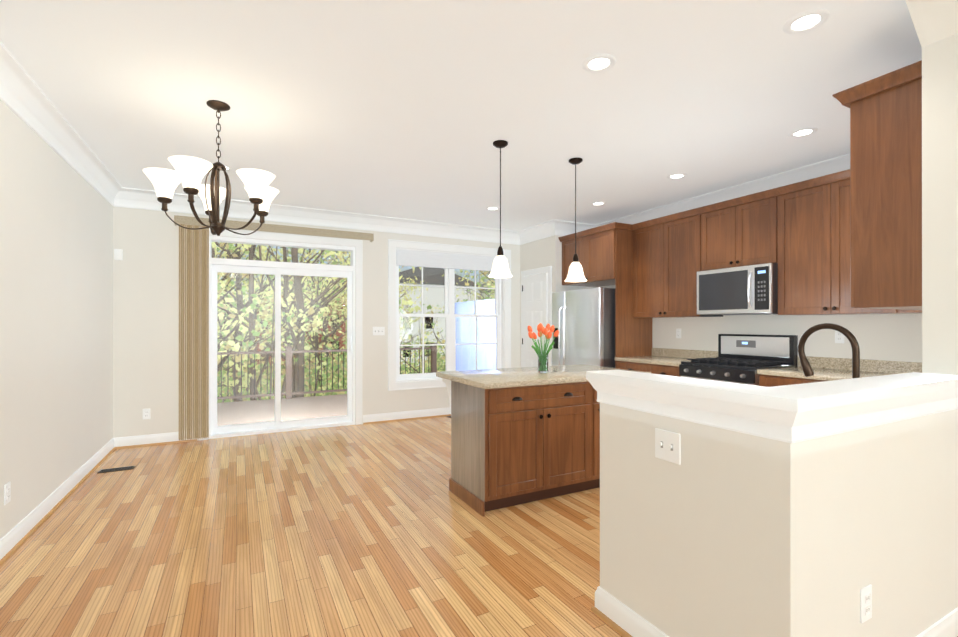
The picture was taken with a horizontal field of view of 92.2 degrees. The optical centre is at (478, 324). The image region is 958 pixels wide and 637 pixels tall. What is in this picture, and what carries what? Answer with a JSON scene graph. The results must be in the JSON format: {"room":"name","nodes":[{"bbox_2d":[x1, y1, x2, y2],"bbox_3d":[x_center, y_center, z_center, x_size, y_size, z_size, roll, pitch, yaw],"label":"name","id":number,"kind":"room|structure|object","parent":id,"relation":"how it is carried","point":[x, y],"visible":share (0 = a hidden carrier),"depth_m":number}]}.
{"room":"kitchen","nodes":[
{"label":"kitchen","id":0,"kind":"room"},
{"bbox_2d":[0,99,112,538],"bbox_3d":[-1.742,-0.067,0.658,0.150,2.740,9.670,0,0,-28],"label":"wall","id":1,"kind":"structure","parent":0,"point":[56,320],"depth_m":3.19},
{"bbox_2d":[4,482,10,504],"bbox_3d":[-2.680,0.962,2.621,0.008,0.115,0.070,0,0,-28],"label":"electrical outlet","id":2,"kind":"object","parent":1,"relation":"attached to","point":[7,492],"visible":1,"depth_m":2.61},
{"bbox_2d":[0,438,115,565],"bbox_3d":[-1.628,1.246,0.632,0.029,0.115,9.520,0,0,-28],"label":"baseboard","id":3,"kind":"structure","parent":1,"relation":"attached to","point":[27,526],"depth_m":3.15},
{"bbox_2d":[0,41,123,206],"bbox_3d":[-1.599,-1.341,0.651,0.095,0.192,9.520,0,0,-28],"label":"crown molding","id":4,"kind":"structure","parent":1,"relation":"attached to","point":[25,99],"depth_m":3.12},
{"bbox_2d":[0,416,622,636],"bbox_3d":[0.983,1.366,2.082,6.600,0.120,9.670,0,0,-28],"label":"floor","id":5,"kind":"structure","parent":0,"point":[373,530],"depth_m":2.66},
{"bbox_2d":[97,466,134,472],"bbox_3d":[-3.255,1.306,4.142,0.260,0.006,0.110,0,0,-28],"label":"floor vent","id":6,"kind":"object","parent":5,"relation":"in","point":[116,469],"visible":1,"depth_m":4.13},
{"bbox_2d":[436,376,599,516],"bbox_3d":[0.522,0.871,3.775,1.486,0.876,0.803,0,0,-28],"label":"kitchen island","id":7,"kind":"object","parent":5,"relation":"on","point":[522,435],"depth_m":3.33},
{"bbox_2d":[436,364,650,387],"bbox_3d":[0.526,0.413,3.786,1.550,0.040,0.850,0,0,-28],"label":"island countertop","id":8,"kind":"structure","parent":7,"relation":"on","point":[562,374],"depth_m":3.50},
{"bbox_2d":[528,323,558,372],"bbox_3d":[0.523,0.193,3.738,0.230,0.400,0.232,0,0,-28],"label":"tulip vase","id":9,"kind":"object","parent":8,"relation":"on","point":[542,354],"visible":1,"depth_m":3.72},
{"bbox_2d":[552,287,614,367],"bbox_3d":[1.537,0.438,6.070,0.861,1.750,0.950,0,0,-28],"label":"refrigerator","id":10,"kind":"object","parent":5,"relation":"on","point":[583,321],"visible":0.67,"depth_m":5.72},
{"bbox_2d":[615,360,680,376],"bbox_3d":[2.128,0.873,5.248,0.627,0.875,0.938,0,0,-28],"label":"base cabinet","id":11,"kind":"object","parent":5,"relation":"on","point":[662,369],"depth_m":5.04},
{"bbox_2d":[615,356,690,367],"bbox_3d":[2.123,0.416,5.245,0.641,0.040,0.940,0,0,-28],"label":"countertop","id":12,"kind":"structure","parent":11,"relation":"on","point":[674,361],"depth_m":5.20},
{"bbox_2d":[679,334,797,385],"bbox_3d":[2.480,0.707,4.469,0.727,1.205,0.758,0,0,-28],"label":"gas range","id":13,"kind":"object","parent":5,"relation":"on","point":[741,358],"visible":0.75,"depth_m":4.42},
{"bbox_2d":[759,376,832,386],"bbox_3d":[2.899,0.871,3.775,0.627,0.875,0.852,0,0,-28],"label":"base cabinet","id":14,"kind":"object","parent":5,"relation":"on","point":[767,381],"depth_m":3.85},
{"bbox_2d":[757,368,902,379],"bbox_3d":[3.049,0.413,3.475,0.641,0.040,1.524,0,0,-28],"label":"countertop","id":15,"kind":"structure","parent":14,"relation":"on","point":[819,373],"depth_m":3.74},
{"bbox_2d":[798,323,859,377],"bbox_3d":[1.635,0.193,2.135,0.108,0.394,0.269,0,0,-28],"label":"faucet","id":16,"kind":"object","parent":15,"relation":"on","point":[807,369],"visible":0.54,"depth_m":2.12},
{"bbox_2d":[113,206,519,439],"bbox_3d":[-1.313,-0.057,6.255,6.100,2.740,0.150,0,0,-28],"label":"wall","id":17,"kind":"structure","parent":0,"point":[146,322],"depth_m":5.06},
{"bbox_2d":[114,249,122,259],"bbox_3d":[-3.801,-0.732,4.857,0.070,0.115,0.022,0,0,-28],"label":"detector","id":18,"kind":"object","parent":17,"relation":"attached to","point":[118,254],"visible":1,"depth_m":4.85},
{"bbox_2d":[143,408,149,419],"bbox_3d":[-3.588,0.971,4.973,0.070,0.115,0.008,0,0,-28],"label":"electrical outlet","id":19,"kind":"object","parent":17,"relation":"attached to","point":[146,413],"visible":1,"depth_m":4.97},
{"bbox_2d":[116,431,196,448],"bbox_3d":[-3.491,1.253,5.012,0.730,0.115,0.029,0,0,-28],"label":"baseboard","id":20,"kind":"structure","parent":17,"relation":"attached to","point":[163,438],"depth_m":4.98},
{"bbox_2d":[179,224,208,440],"bbox_3d":[-2.368,0.059,5.548,2.125,2.435,0.079,0,0,-28],"label":"blind stack","id":21,"kind":"object","parent":17,"relation":"attached to","point":[195,243],"visible":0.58,"depth_m":5.12},
{"bbox_2d":[174,215,373,241],"bbox_3d":[-2.365,-1.133,5.550,2.180,0.090,0.122,0,0,-28],"label":"blind valance","id":22,"kind":"object","parent":17,"relation":"attached to","point":[186,220],"visible":0.98,"depth_m":5.50},
{"bbox_2d":[198,228,362,439],"bbox_3d":[-2.345,0.106,5.618,1.840,2.410,0.022,0,0,-28],"label":"door frame","id":23,"kind":"structure","parent":17,"relation":"attached to","point":[358,244],"depth_m":6.00},
{"bbox_2d":[208,236,354,438],"bbox_3d":[-2.387,0.152,5.698,1.660,2.320,0.140,0,0,-28],"label":"sliding glass door","id":24,"kind":"structure","parent":17,"relation":"in","point":[249,266],"depth_m":5.64},
{"bbox_2d":[124,187,519,244],"bbox_3d":[-1.526,-1.332,6.007,4.950,0.192,0.095,0,0,-28],"label":"crown molding","id":25,"kind":"structure","parent":17,"relation":"attached to","point":[135,198],"depth_m":5.84},
{"bbox_2d":[373,327,384,334],"bbox_3d":[-1.336,0.093,6.149,0.162,0.115,0.016,0,0,-28],"label":"light switch","id":26,"kind":"object","parent":17,"relation":"attached to","point":[378,330],"visible":1,"depth_m":6.15},
{"bbox_2d":[363,407,450,423],"bbox_3d":[-0.431,1.256,6.607,2.450,0.115,0.040,0,0,-28],"label":"baseboard","id":27,"kind":"structure","parent":17,"relation":"attached to","point":[439,412],"depth_m":6.31},
{"bbox_2d":[396,249,494,270],"bbox_3d":[-0.390,-0.912,6.693,1.680,0.215,0.056,0,0,-28],"label":"window blind","id":28,"kind":"object","parent":17,"relation":"attached to","point":[438,260],"visible":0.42,"depth_m":6.60},
{"bbox_2d":[396,266,500,379],"bbox_3d":[-0.425,-0.124,6.759,1.690,1.795,0.080,0,0,-28],"label":"double window","id":29,"kind":"structure","parent":17,"relation":"in","point":[449,314],"depth_m":6.72},
{"bbox_2d":[388,239,510,390],"bbox_3d":[-0.384,-0.121,6.680,1.930,2.040,0.100,0,0,-28],"label":"window frame","id":30,"kind":"structure","parent":17,"relation":"attached to","point":[393,382],"depth_m":6.45},
{"bbox_2d":[0,0,921,230],"bbox_3d":[0.983,-1.514,2.087,6.600,0.160,9.670,0,0,-28],"label":"ceiling","id":31,"kind":"structure","parent":0,"point":[411,109],"depth_m":2.84},
{"bbox_2d":[143,100,278,235],"bbox_3d":[-1.723,-1.003,3.015,0.786,0.857,0.789,0,0,-28],"label":"chandelier","id":32,"kind":"object","parent":31,"relation":"hanging from","point":[190,173],"visible":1,"depth_m":2.90},
{"bbox_2d":[223,164,232,170],"bbox_3d":[-2.346,-1.427,4.199,0.184,0.006,0.184,0,0,-28],"label":"recessed light","id":33,"kind":"object","parent":31,"relation":"in","point":[229,168],"visible":0.29,"depth_m":4.21},
{"bbox_2d":[486,206,499,210],"bbox_3d":[0.172,-1.424,5.686,0.184,0.006,0.184,0,0,-28],"label":"recessed light","id":34,"kind":"object","parent":31,"relation":"in","point":[492,208],"visible":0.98,"depth_m":5.68},
{"bbox_2d":[488,140,511,277],"bbox_3d":[0.169,-0.903,3.640,0.194,1.055,0.194,0,0,-28],"label":"pendant light","id":35,"kind":"object","parent":31,"relation":"hanging from","point":[500,268],"visible":1,"depth_m":3.60},
{"bbox_2d":[565,157,586,281],"bbox_3d":[0.842,-0.902,4.015,0.194,1.055,0.194,0,0,-28],"label":"pendant light","id":36,"kind":"object","parent":31,"relation":"hanging from","point":[575,273],"visible":1,"depth_m":3.98},
{"bbox_2d":[590,201,605,205],"bbox_3d":[1.410,-1.425,5.453,0.184,0.006,0.184,0,0,-28],"label":"recessed light","id":37,"kind":"object","parent":31,"relation":"in","point":[598,203],"visible":1,"depth_m":5.45},
{"bbox_2d":[582,54,615,72],"bbox_3d":[0.659,-1.429,2.532,0.184,0.006,0.184,0,0,-28],"label":"recessed light","id":38,"kind":"object","parent":31,"relation":"in","point":[597,63],"visible":1,"depth_m":2.52},
{"bbox_2d":[667,173,686,178],"bbox_3d":[1.912,-1.426,4.452,0.184,0.006,0.184,0,0,-28],"label":"recessed light","id":39,"kind":"object","parent":31,"relation":"in","point":[677,176],"visible":1,"depth_m":4.45},
{"bbox_2d":[788,127,817,137],"bbox_3d":[2.418,-1.428,3.441,0.184,0.006,0.184,0,0,-28],"label":"recessed light","id":40,"kind":"object","parent":31,"relation":"in","point":[803,132],"visible":1,"depth_m":3.44},
{"bbox_2d":[783,9,829,33],"bbox_3d":[1.551,-1.430,2.186,0.184,0.006,0.184,0,0,-28],"label":"recessed light","id":41,"kind":"object","parent":31,"relation":"in","point":[806,21],"visible":1,"depth_m":2.18},
{"bbox_2d":[520,235,595,367],"bbox_3d":[1.243,-0.056,7.000,0.880,2.740,0.900,0,0,-28],"label":"wall","id":42,"kind":"structure","parent":0,"point":[544,252],"depth_m":6.61},
{"bbox_2d":[522,273,547,366],"bbox_3d":[0.822,0.288,6.800,0.045,2.028,0.616,0,0,-28],"label":"pantry door","id":43,"kind":"structure","parent":42,"relation":"in","point":[535,299],"depth_m":6.81},
{"bbox_2d":[521,266,551,366],"bbox_3d":[0.837,0.249,6.804,0.022,2.130,0.770,0,0,-28],"label":"door frame","id":44,"kind":"structure","parent":42,"relation":"attached to","point":[548,269],"depth_m":6.51},
{"bbox_2d":[520,219,559,244],"bbox_3d":[0.857,-1.330,6.690,0.095,0.192,0.895,0,0,-28],"label":"crown molding","id":45,"kind":"structure","parent":42,"relation":"attached to","point":[550,228],"depth_m":6.65},
{"bbox_2d":[560,220,595,235],"bbox_3d":[1.377,-1.331,6.510,0.600,0.192,0.095,0,0,-28],"label":"crown molding","id":46,"kind":"structure","parent":42,"relation":"attached to","point":[566,227],"depth_m":6.48},
{"bbox_2d":[600,403,743,636],"bbox_3d":[0.761,0.780,1.811,0.115,1.050,0.695,0,0,-28],"label":"wall","id":47,"kind":"structure","parent":0,"point":[719,532],"depth_m":1.73},
{"bbox_2d":[591,586,668,636],"bbox_3d":[0.726,1.248,1.741,0.049,0.115,0.844,0,0,-28],"label":"baseboard","id":48,"kind":"structure","parent":47,"relation":"attached to","point":[620,617],"depth_m":1.95},
{"bbox_2d":[586,369,746,429],"bbox_3d":[0.735,0.284,1.850,0.196,0.138,0.695,0,0,-28],"label":"trim","id":49,"kind":"structure","parent":47,"relation":"on","point":[700,401],"depth_m":1.75},
{"bbox_2d":[655,428,680,464],"bbox_3d":[0.715,0.465,1.757,0.016,0.115,0.116,0,0,-28],"label":"light switch","id":50,"kind":"object","parent":47,"relation":"attached to","point":[667,445],"visible":1,"depth_m":1.75},
{"bbox_2d":[596,285,921,361],"bbox_3d":[2.793,-0.059,4.826,0.150,2.740,4.390,0,0,-28],"label":"wall","id":51,"kind":"structure","parent":0,"point":[892,337],"depth_m":4.16},
{"bbox_2d":[558,224,641,287],"bbox_3d":[1.665,-0.874,6.137,0.627,0.663,1.016,0,0,-28],"label":"upper cabinet","id":52,"kind":"object","parent":51,"relation":"attached to","point":[603,252],"depth_m":5.76},
{"bbox_2d":[630,212,705,319],"bbox_3d":[2.267,-0.619,5.288,0.347,1.080,1.002,0,0,-28],"label":"upper cabinet","id":53,"kind":"object","parent":51,"relation":"attached to","point":[666,257],"depth_m":5.19},
{"bbox_2d":[676,329,680,337],"bbox_3d":[2.368,0.112,5.466,0.008,0.115,0.070,0,0,-28],"label":"electrical outlet","id":54,"kind":"object","parent":51,"relation":"attached to","point":[678,333],"visible":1,"depth_m":5.47},
{"bbox_2d":[596,153,849,226],"bbox_3d":[2.658,-1.334,4.822,0.095,0.192,4.275,0,0,-28],"label":"crown molding","id":55,"kind":"structure","parent":51,"relation":"attached to","point":[840,163],"depth_m":4.69},
{"bbox_2d":[706,192,777,269],"bbox_3d":[2.648,-0.856,4.560,0.347,0.608,0.766,0,0,-28],"label":"upper cabinet","id":56,"kind":"object","parent":51,"relation":"attached to","point":[744,233],"depth_m":4.42},
{"bbox_2d":[697,263,777,316],"bbox_3d":[2.596,-0.310,4.531,0.465,0.470,0.758,0,0,-28],"label":"microwave","id":57,"kind":"object","parent":56,"relation":"attached to","point":[748,290],"visible":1,"depth_m":4.38},
{"bbox_2d":[652,348,921,372],"bbox_3d":[2.929,0.345,4.375,0.019,0.099,3.230,0,0,-28],"label":"backsplash","id":58,"kind":"structure","parent":51,"relation":"attached to","point":[815,362],"depth_m":4.00},
{"bbox_2d":[778,176,897,314],"bbox_3d":[3.009,-0.621,3.870,0.347,1.080,0.914,0,0,-28],"label":"upper cabinet","id":59,"kind":"object","parent":51,"relation":"attached to","point":[811,217],"depth_m":3.88},
{"bbox_2d":[835,330,843,342],"bbox_3d":[3.132,0.109,4.004,0.008,0.115,0.070,0,0,-28],"label":"electrical outlet","id":60,"kind":"object","parent":51,"relation":"attached to","point":[839,337],"visible":0.83,"depth_m":4.00},
{"bbox_2d":[898,312,921,313],"bbox_3d":[3.284,-0.622,3.344,0.347,1.080,0.397,0,0,-28],"label":"upper cabinet","id":61,"kind":"object","parent":51,"relation":"attached to","point":[898,312],"depth_m":3.37},
{"bbox_2d":[744,33,957,636],"bbox_3d":[2.308,0.038,2.160,3.180,2.535,0.115,0,0,-28],"label":"wall","id":62,"kind":"structure","parent":0,"point":[827,519],"depth_m":1.64},
{"bbox_2d":[730,372,957,442],"bbox_3d":[1.430,0.284,1.694,1.281,0.138,0.196,0,0,-28],"label":"trim","id":63,"kind":"structure","parent":62,"relation":"on","point":[794,413],"depth_m":1.50},
{"bbox_2d":[860,584,871,623],"bbox_3d":[1.323,0.955,1.572,0.070,0.115,0.008,0,0,-28],"label":"outlet","id":64,"kind":"object","parent":62,"relation":"attached to","point":[866,603],"visible":1,"depth_m":1.57},
{"bbox_2d":[846,60,921,311],"bbox_3d":[2.261,-0.648,2.392,0.552,1.128,0.332,0,0,-28],"label":"upper cabinet","id":65,"kind":"object","parent":62,"relation":"attached to","point":[847,242],"depth_m":2.28},
{"bbox_2d":[916,607,957,636],"bbox_3d":[1.571,1.248,1.690,1.499,0.115,0.029,0,0,-28],"label":"baseboard","id":66,"kind":"structure","parent":62,"relation":"attached to","point":[947,626],"depth_m":1.85},
{"bbox_2d":[905,0,957,46],"bbox_3d":[3.812,-1.334,0.561,2.300,0.205,4.345,0,0,-28],"label":"soffit","id":67,"kind":"structure","parent":0,"point":[934,21],"depth_m":1.96},
{"label":"outside","id":68,"kind":"structure","parent":0,"visible":0},
{"bbox_2d":[217,394,346,425],"bbox_3d":[-3.507,1.509,6.941,7.550,0.250,3.080,0,0,-28],"label":"deck","id":69,"kind":"object","parent":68,"point":[326,408],"depth_m":7.47},
{"bbox_2d":[217,343,436,399],"bbox_3d":[-4.233,0.898,8.221,7.470,0.974,0.120,0,0,-28],"label":"rail","id":70,"kind":"object","parent":69,"relation":"on","point":[288,372],"depth_m":8.56},
{"bbox_2d":[455,299,495,370],"bbox_3d":[-0.058,0.481,8.418,0.080,1.809,2.480,0,0,-28],"label":"privacy fence","id":71,"kind":"object","parent":69,"relation":"on","point":[484,322],"depth_m":8.38},
{"bbox_2d":[217,352,444,400],"bbox_3d":[-3.298,4.532,46.928,180.000,0.300,73.680,0,0,-28],"label":"ground","id":72,"kind":"structure","parent":68,"point":[305,368],"depth_m":43.42},
{"bbox_2d":[255,280,344,365],"bbox_3d":[-21.253,-0.406,54.290,9.600,9.599,9.600,0,0,-28],"label":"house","id":73,"kind":"structure","parent":72,"relation":"on","point":[340,340],"depth_m":51.62},
{"bbox_2d":[212,242,494,402],"bbox_3d":[0.184,-3.063,26.474,41.011,14.846,29.309,0,0,-28],"label":"trees","id":74,"kind":"object","parent":72,"relation":"on","point":[290,325],"depth_m":13.62},
{"bbox_2d":[399,267,480,366],"bbox_3d":[-7.355,-1.009,52.534,12.600,10.799,9.600,0,0,-28],"label":"house","id":75,"kind":"structure","parent":72,"relation":"on","point":[433,279],"depth_m":48.42},
{"bbox_2d":[479,283,494,299],"bbox_3d":[3.196,-0.792,62.568,11.600,10.399,9.600,0,0,-28],"label":"house","id":76,"kind":"structure","parent":72,"relation":"on","point":[486,291],"depth_m":56.56},
{"bbox_2d":[215,242,494,351],"bbox_3d":[-18.522,-24.568,76.075,220.000,58.000,0.001,0,0,-28],"label":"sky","id":77,"kind":"structure","parent":68,"point":[458,272],"depth_m":72.49}
]}

